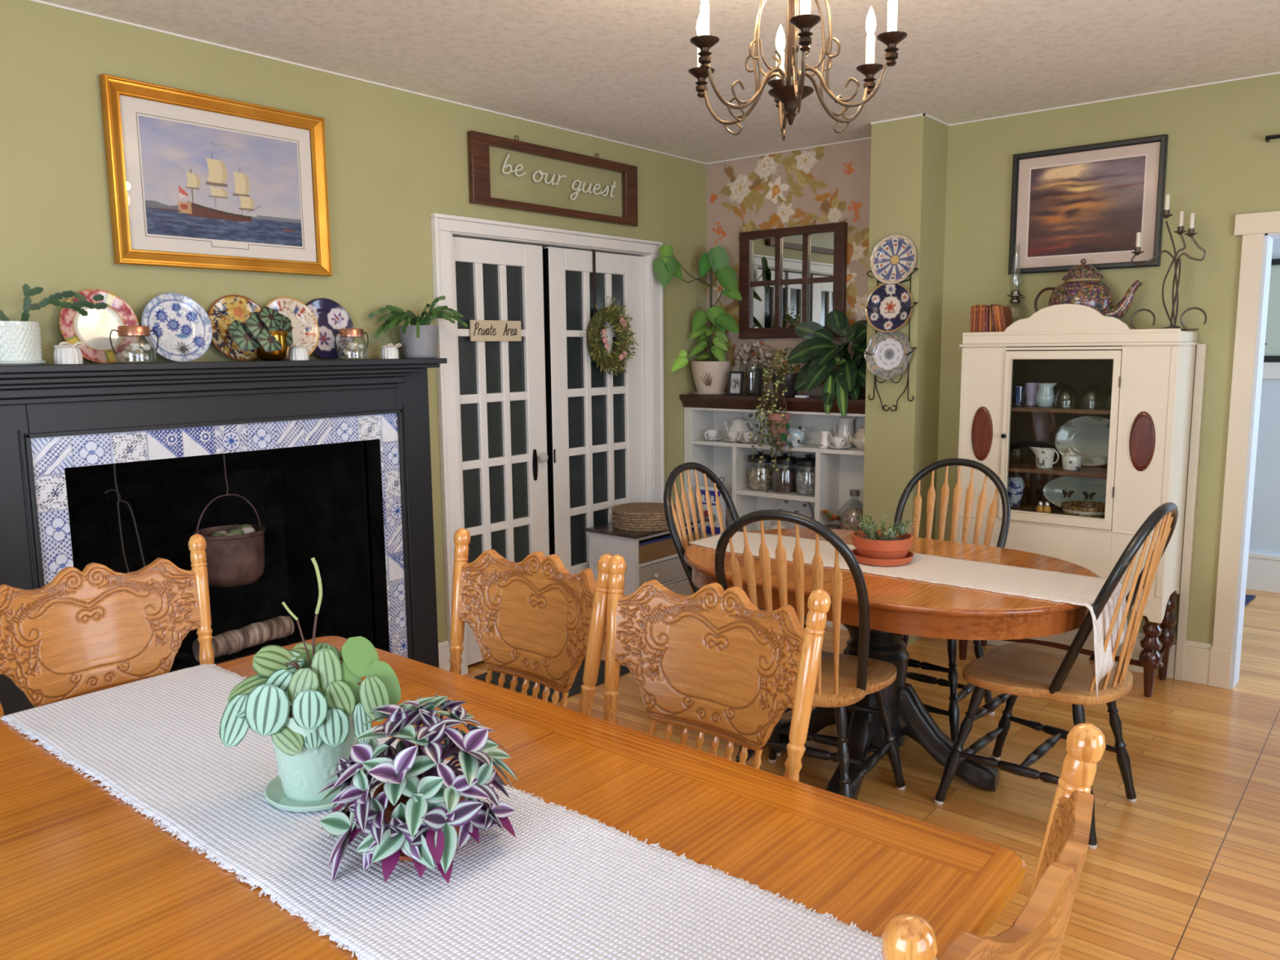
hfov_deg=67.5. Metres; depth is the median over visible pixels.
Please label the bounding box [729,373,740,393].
photograph
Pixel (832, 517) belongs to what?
succulents
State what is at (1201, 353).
trim
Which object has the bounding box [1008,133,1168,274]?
framed picture
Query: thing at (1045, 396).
jug
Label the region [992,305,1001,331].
book
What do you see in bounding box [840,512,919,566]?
succulent bowl
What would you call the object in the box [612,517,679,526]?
woven placemat
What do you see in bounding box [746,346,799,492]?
trailing plant
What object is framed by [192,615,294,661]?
birch log
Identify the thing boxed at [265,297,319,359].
decorative plate
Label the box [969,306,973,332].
book
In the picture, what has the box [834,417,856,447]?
jug
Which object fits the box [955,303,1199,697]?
china cabinet
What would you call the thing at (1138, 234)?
candle
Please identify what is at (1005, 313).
book
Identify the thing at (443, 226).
trim
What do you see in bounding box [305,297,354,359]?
decorative plate
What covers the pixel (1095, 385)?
glass dome
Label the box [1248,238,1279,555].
wall
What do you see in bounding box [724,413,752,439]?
teapot
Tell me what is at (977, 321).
book
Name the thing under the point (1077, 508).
bowl
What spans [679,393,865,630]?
shelf
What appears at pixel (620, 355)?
dried flower
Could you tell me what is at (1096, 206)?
print
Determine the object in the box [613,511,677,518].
woven placemat
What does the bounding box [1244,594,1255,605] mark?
floor mat
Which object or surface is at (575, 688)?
door mat
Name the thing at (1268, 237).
trim
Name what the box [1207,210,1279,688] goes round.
trim
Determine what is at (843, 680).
chair
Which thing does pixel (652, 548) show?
wicker basket
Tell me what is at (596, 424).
door
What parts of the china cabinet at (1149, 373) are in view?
leg, leg, knob, door, cornice, leg, leg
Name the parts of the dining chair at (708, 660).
post, panel, post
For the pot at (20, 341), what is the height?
0.128 m
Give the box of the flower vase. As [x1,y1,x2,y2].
[733,339,773,395]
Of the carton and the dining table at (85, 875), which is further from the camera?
the carton
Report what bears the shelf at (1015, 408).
attached to the china cabinet at (1149, 373)
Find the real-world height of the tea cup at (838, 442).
0.061 m
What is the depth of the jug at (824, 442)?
5.13 m
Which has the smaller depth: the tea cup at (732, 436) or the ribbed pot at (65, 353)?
the ribbed pot at (65, 353)
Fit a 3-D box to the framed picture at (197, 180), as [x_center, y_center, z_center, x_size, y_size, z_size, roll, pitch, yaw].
[-1.476,-1.054,3.429,0.036,0.597,0.800,6,10,39]
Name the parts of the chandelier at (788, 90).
flame bulb, flame bulb, arm, arm, flame bulb, arm, arm, arm, arm, flame bulb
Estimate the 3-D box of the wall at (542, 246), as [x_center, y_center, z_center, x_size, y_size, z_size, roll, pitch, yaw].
[-0.912,-0.507,5.334,1.180,2.580,2.700,6,10,39]
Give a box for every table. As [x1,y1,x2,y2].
[0,635,1026,959]
[683,528,1101,799]
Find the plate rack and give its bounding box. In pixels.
[865,267,918,411]
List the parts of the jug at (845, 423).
handle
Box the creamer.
[1028,446,1058,468]
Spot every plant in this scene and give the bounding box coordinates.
[226,306,293,360]
[653,244,742,395]
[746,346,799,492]
[787,310,866,416]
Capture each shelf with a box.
[0,358,447,373]
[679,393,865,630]
[1008,459,1115,478]
[1010,403,1119,414]
[1010,503,1112,524]
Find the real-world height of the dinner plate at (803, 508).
0.249 m
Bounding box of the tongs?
[103,463,145,572]
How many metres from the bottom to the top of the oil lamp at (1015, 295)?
0.420 m
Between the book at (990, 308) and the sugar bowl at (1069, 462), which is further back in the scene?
the book at (990, 308)
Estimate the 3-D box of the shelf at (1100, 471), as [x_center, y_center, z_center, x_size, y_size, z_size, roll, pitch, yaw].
[1.957,-0.048,4.364,0.834,0.018,0.327,6,10,39]
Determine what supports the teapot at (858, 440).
on the shelf at (837, 472)
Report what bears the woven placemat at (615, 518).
on the woven placemat at (613, 519)
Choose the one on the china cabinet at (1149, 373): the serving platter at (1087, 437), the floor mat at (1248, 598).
the serving platter at (1087, 437)
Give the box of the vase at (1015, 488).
[1007,475,1024,508]
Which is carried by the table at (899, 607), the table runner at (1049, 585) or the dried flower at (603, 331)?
the table runner at (1049, 585)
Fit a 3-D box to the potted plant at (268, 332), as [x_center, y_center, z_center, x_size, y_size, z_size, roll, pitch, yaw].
[-1.352,-0.525,3.441,0.128,0.193,0.217,2,8,21]
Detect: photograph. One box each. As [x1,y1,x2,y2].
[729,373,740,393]
[750,370,758,392]
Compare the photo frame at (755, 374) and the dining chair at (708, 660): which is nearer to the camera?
the dining chair at (708, 660)
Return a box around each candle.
[1135,231,1141,247]
[1164,194,1169,209]
[1178,210,1184,226]
[1189,213,1195,228]
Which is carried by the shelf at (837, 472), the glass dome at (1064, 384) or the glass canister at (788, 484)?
the glass canister at (788, 484)
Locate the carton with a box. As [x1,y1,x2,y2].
[698,484,725,534]
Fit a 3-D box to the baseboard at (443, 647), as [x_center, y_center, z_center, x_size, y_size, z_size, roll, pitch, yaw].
[-0.346,0.735,5.048,0.020,0.185,1.930,6,10,39]
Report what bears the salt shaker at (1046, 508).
on the china cabinet at (1149, 373)
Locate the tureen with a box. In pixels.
[1008,448,1034,463]
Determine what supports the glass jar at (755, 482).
on the glass canister at (755, 482)
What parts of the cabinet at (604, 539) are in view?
drawer, drawer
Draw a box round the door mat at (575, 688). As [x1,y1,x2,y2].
[474,656,630,702]
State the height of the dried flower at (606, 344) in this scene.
0.041 m
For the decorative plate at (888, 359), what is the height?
0.250 m
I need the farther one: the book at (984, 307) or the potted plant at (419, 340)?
the book at (984, 307)
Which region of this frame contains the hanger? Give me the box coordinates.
[592,249,596,314]
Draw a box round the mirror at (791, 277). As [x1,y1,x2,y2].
[738,222,847,338]
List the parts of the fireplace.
bed moulding, fire grate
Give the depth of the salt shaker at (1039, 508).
4.33 m
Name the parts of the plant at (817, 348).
dark pot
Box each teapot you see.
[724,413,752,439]
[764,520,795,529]
[845,422,865,449]
[1034,258,1142,319]
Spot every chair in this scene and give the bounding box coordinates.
[0,533,214,721]
[448,528,613,715]
[603,554,831,782]
[663,462,806,755]
[714,509,905,798]
[880,723,1106,959]
[893,457,1010,743]
[934,502,1178,848]
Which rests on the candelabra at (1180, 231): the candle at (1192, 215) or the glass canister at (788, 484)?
the candle at (1192, 215)
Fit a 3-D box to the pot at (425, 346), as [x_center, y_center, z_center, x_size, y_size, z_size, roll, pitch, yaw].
[-0.925,-0.579,4.018,0.160,0.135,0.160,6,10,39]
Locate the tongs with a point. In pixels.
(118, 495)
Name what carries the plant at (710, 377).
on the shelf at (837, 472)
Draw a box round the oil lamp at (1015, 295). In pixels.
[1004,244,1027,319]
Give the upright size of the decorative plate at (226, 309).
0.239 m
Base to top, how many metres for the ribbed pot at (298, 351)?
0.062 m
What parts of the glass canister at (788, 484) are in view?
black lid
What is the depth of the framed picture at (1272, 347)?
5.68 m
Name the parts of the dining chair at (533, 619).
post, panel, post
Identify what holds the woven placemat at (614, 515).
on the woven placemat at (615, 518)
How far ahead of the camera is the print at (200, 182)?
3.42 m
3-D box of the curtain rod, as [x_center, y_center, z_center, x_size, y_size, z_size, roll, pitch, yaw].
[2.841,-1.349,3.629,0.808,0.016,0.070,6,10,39]
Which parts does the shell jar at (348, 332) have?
copper lid, glass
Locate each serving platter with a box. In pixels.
[1043,475,1106,506]
[1054,415,1118,466]
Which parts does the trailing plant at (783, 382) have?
dark pot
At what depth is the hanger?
5.00 m
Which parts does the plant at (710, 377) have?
cream pot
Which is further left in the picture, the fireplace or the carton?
the fireplace
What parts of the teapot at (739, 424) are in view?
spout, lid, handle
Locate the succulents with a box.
[822,509,840,528]
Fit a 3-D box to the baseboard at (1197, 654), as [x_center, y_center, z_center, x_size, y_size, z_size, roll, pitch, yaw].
[2.029,0.767,4.645,1.280,0.185,0.023,6,10,39]
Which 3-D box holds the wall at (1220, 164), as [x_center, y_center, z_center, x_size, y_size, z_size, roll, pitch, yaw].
[2.417,-0.393,4.258,5.105,2.580,0.135,6,10,39]
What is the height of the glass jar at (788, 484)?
0.160 m
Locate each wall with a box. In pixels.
[0,0,706,647]
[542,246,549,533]
[706,73,1279,644]
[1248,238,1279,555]
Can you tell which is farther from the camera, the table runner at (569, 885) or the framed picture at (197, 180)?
the framed picture at (197, 180)
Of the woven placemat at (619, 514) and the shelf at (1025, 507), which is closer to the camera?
the shelf at (1025, 507)
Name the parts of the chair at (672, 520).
seat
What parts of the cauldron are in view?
wire handle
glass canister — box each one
[747,450,773,490]
[771,452,797,493]
[795,453,815,495]
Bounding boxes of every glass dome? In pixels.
[1053,384,1077,407]
[1080,385,1104,408]
[1103,388,1111,408]
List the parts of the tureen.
lid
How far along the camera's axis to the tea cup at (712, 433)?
5.59 m
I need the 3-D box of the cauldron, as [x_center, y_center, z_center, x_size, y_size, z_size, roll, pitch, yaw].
[-1.611,0.100,3.747,0.262,0.620,0.266,6,10,39]
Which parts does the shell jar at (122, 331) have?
copper lid, glass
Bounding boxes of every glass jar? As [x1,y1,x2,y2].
[747,462,773,490]
[771,466,797,493]
[795,466,814,495]
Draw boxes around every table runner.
[0,663,937,959]
[688,531,1127,698]
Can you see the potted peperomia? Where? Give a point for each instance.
(313, 701)
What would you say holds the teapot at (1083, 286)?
on the china cabinet at (1149, 373)
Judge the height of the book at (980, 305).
0.134 m
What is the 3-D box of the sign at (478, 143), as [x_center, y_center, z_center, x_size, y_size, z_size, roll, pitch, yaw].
[-0.389,-1.469,4.705,0.030,0.337,1.152,6,10,39]
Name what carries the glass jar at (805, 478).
on the glass canister at (806, 479)
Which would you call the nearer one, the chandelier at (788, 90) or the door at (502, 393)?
the chandelier at (788, 90)
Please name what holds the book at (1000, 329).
on the china cabinet at (1149, 373)
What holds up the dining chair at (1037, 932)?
on the floor
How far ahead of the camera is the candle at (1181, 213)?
4.00 m
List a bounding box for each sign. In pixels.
[467,130,637,226]
[469,320,521,341]
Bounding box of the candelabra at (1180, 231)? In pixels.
[1130,209,1207,331]
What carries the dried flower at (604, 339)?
on the wreath
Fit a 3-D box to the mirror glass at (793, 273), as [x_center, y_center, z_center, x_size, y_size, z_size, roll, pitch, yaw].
[0.850,-1.107,5.355,0.532,0.501,0.002,6,10,39]
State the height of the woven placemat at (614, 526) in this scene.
0.014 m
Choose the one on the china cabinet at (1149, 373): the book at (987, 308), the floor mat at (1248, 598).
the book at (987, 308)
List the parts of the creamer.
handle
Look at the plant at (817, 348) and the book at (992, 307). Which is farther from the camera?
the plant at (817, 348)
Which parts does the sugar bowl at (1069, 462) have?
lid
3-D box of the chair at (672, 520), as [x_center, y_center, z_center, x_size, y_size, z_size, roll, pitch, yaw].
[0.423,0.462,3.851,0.595,1.036,0.499,5,10,37]
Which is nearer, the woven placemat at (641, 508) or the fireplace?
the fireplace
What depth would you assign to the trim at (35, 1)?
4.15 m
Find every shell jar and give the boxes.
[109,325,158,363]
[334,328,368,359]
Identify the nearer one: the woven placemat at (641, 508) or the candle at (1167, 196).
the candle at (1167, 196)
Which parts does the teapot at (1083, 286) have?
handle, lid, spout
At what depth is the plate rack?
4.68 m
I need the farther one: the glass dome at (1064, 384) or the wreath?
the wreath
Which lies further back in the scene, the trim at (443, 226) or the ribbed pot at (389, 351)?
the trim at (443, 226)
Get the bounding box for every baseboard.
[438,640,450,671]
[968,628,1212,684]
[1245,362,1279,592]
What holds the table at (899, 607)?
on the floor
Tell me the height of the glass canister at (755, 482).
0.220 m
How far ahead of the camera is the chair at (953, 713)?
3.92 m
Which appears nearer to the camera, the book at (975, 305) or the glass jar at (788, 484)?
the book at (975, 305)
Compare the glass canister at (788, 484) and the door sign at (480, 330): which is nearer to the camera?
the door sign at (480, 330)
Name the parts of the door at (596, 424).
latch plate, glass pane, glass pane, glass pane, glass pane, glass pane, glass pane, glass pane, glass pane, glass pane, glass pane, glass pane, glass pane, glass pane, glass pane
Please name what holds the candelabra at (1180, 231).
on the china cabinet at (1149, 373)
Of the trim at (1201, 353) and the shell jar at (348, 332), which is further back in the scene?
the trim at (1201, 353)
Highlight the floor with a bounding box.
[463,588,1279,959]
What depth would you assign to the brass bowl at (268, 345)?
3.43 m
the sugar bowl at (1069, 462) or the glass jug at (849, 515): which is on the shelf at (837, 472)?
the glass jug at (849, 515)
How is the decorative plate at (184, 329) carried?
on the fireplace
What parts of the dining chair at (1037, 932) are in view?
post, panel, post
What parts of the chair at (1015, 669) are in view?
leg, leg, seat, leg, leg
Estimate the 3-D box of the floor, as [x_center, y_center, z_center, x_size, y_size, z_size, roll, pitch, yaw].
[0.446,1.091,3.256,6.750,0.050,8.700,6,10,39]
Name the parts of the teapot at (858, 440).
spout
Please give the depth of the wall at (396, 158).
3.77 m
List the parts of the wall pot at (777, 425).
clay pot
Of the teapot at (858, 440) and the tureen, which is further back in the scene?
the teapot at (858, 440)
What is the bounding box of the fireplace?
[0,358,447,715]
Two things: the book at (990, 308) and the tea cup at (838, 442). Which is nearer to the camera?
the book at (990, 308)
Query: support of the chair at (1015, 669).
on the floor
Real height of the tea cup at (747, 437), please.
0.061 m
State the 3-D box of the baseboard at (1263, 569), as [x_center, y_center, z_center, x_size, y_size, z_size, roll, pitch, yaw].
[4.258,0.035,5.409,3.450,1.385,0.030,6,10,39]
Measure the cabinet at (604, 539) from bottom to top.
0.573 m
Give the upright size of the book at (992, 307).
0.134 m
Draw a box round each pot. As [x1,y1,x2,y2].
[0,320,42,364]
[53,342,84,364]
[271,701,359,802]
[288,343,311,360]
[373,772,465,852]
[381,343,401,359]
[399,324,438,358]
[747,396,801,457]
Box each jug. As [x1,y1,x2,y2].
[818,430,831,448]
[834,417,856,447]
[836,489,862,530]
[1035,382,1057,406]
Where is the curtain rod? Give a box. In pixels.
[1265,133,1279,142]
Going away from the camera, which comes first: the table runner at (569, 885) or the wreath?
the table runner at (569, 885)
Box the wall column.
[862,115,948,645]
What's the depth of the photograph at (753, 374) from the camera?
5.43 m
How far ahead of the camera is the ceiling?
3.51 m
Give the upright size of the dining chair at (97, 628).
1.048 m
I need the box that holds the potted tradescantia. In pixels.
[317,694,519,883]
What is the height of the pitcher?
0.101 m
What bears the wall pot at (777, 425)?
hanging from the shelf at (837, 472)
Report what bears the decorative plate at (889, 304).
on the plate rack
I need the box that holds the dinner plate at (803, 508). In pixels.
[773,498,812,528]
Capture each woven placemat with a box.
[611,502,677,515]
[612,511,678,520]
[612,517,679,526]
[612,524,679,531]
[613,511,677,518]
[613,516,678,523]
[613,520,679,528]
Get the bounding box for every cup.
[702,429,722,440]
[722,431,743,442]
[738,431,759,443]
[826,436,850,449]
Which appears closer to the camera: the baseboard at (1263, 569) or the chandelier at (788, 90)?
the chandelier at (788, 90)
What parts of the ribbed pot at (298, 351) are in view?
pot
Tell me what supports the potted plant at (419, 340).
on the fireplace
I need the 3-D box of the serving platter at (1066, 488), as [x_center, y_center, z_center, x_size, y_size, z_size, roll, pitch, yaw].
[2.050,0.063,4.421,0.366,0.169,0.036,6,10,39]
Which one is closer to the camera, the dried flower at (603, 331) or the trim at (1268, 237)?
the trim at (1268, 237)
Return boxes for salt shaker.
[1035,501,1043,512]
[1043,501,1051,513]
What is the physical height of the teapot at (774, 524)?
0.124 m
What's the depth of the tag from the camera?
5.11 m
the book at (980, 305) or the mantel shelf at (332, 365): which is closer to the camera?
the mantel shelf at (332, 365)
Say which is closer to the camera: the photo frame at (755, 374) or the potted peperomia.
the potted peperomia
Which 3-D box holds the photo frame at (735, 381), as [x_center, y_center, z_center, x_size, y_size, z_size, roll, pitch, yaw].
[0.543,-0.548,5.437,0.092,0.136,0.031,6,10,39]
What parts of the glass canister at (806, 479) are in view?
black lid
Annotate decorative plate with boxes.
[58,288,139,363]
[141,293,212,362]
[207,294,262,360]
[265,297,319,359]
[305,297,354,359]
[864,330,912,379]
[865,283,912,332]
[870,234,917,284]
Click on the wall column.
(908, 166)
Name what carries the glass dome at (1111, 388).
on the china cabinet at (1149, 373)
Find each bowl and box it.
[192,524,265,586]
[253,331,289,360]
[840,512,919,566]
[1061,500,1113,518]
[1062,452,1082,470]
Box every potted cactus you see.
[0,284,107,364]
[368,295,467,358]
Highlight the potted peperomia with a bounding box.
[219,557,400,812]
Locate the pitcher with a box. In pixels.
[785,426,811,446]
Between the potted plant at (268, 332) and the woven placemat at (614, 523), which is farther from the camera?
the woven placemat at (614, 523)
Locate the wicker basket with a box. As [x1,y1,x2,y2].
[639,527,700,564]
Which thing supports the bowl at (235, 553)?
on the cauldron
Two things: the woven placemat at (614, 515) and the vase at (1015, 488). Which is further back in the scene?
the woven placemat at (614, 515)
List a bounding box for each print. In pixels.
[138,115,302,246]
[1027,155,1146,257]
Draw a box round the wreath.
[580,295,639,378]
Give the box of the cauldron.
[192,453,265,586]
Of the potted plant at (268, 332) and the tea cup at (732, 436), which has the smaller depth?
the potted plant at (268, 332)
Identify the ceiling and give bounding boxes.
[39,0,1279,163]
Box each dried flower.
[601,328,606,336]
[602,336,607,343]
[604,342,609,349]
[618,353,623,360]
[619,316,624,324]
[839,507,862,530]
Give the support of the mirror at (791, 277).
attached to the wall at (1220, 164)
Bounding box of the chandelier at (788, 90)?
[688,0,906,140]
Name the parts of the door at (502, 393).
glass pane, glass pane, glass pane, glass pane, glass pane, glass pane, glass pane, glass pane, glass pane, glass pane, glass pane, glass pane, glass pane, glass pane, glass pane, escutcheon plate, knob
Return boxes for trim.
[28,0,1279,164]
[430,213,664,675]
[1173,343,1207,680]
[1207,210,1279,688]
[1229,232,1279,689]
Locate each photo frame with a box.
[727,371,743,395]
[747,368,761,395]
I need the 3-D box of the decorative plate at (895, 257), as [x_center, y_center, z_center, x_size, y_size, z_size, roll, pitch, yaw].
[1.231,-1.069,4.645,0.240,0.239,0.040,6,10,39]
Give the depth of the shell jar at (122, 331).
3.07 m
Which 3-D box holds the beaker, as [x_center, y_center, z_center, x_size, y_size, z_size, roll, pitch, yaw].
[1.815,-0.397,4.441,0.060,0.105,0.060,6,10,39]
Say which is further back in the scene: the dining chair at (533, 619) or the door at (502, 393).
the door at (502, 393)
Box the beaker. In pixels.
[1025,382,1038,405]
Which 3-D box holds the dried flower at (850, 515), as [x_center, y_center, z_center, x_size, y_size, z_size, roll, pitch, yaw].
[1.145,0.210,5.126,0.156,0.125,0.156,6,10,39]
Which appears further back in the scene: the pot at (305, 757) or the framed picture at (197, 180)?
the framed picture at (197, 180)
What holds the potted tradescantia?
on the table runner at (569, 885)
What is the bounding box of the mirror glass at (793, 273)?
[751,231,834,328]
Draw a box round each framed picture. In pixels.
[98,73,332,276]
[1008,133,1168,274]
[1263,258,1279,361]
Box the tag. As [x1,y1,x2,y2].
[795,395,808,397]
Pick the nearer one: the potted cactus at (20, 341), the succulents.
the potted cactus at (20, 341)
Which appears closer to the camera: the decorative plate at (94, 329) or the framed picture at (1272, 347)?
the decorative plate at (94, 329)
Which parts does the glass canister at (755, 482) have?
black lid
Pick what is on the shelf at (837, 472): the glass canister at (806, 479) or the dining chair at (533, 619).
the glass canister at (806, 479)
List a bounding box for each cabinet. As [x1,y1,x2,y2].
[585,513,709,626]
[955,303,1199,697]
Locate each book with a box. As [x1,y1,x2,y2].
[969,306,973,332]
[973,304,977,332]
[975,305,979,332]
[978,304,989,332]
[982,306,985,332]
[985,306,989,332]
[989,305,991,332]
[990,304,999,332]
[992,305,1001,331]
[995,305,1002,331]
[998,306,1013,331]
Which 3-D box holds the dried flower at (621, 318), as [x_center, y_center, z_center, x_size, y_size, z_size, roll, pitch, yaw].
[-0.101,-0.842,5.072,0.019,0.041,0.041,6,10,39]
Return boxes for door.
[452,235,549,665]
[542,246,645,574]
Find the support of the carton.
on the shelf at (837, 472)

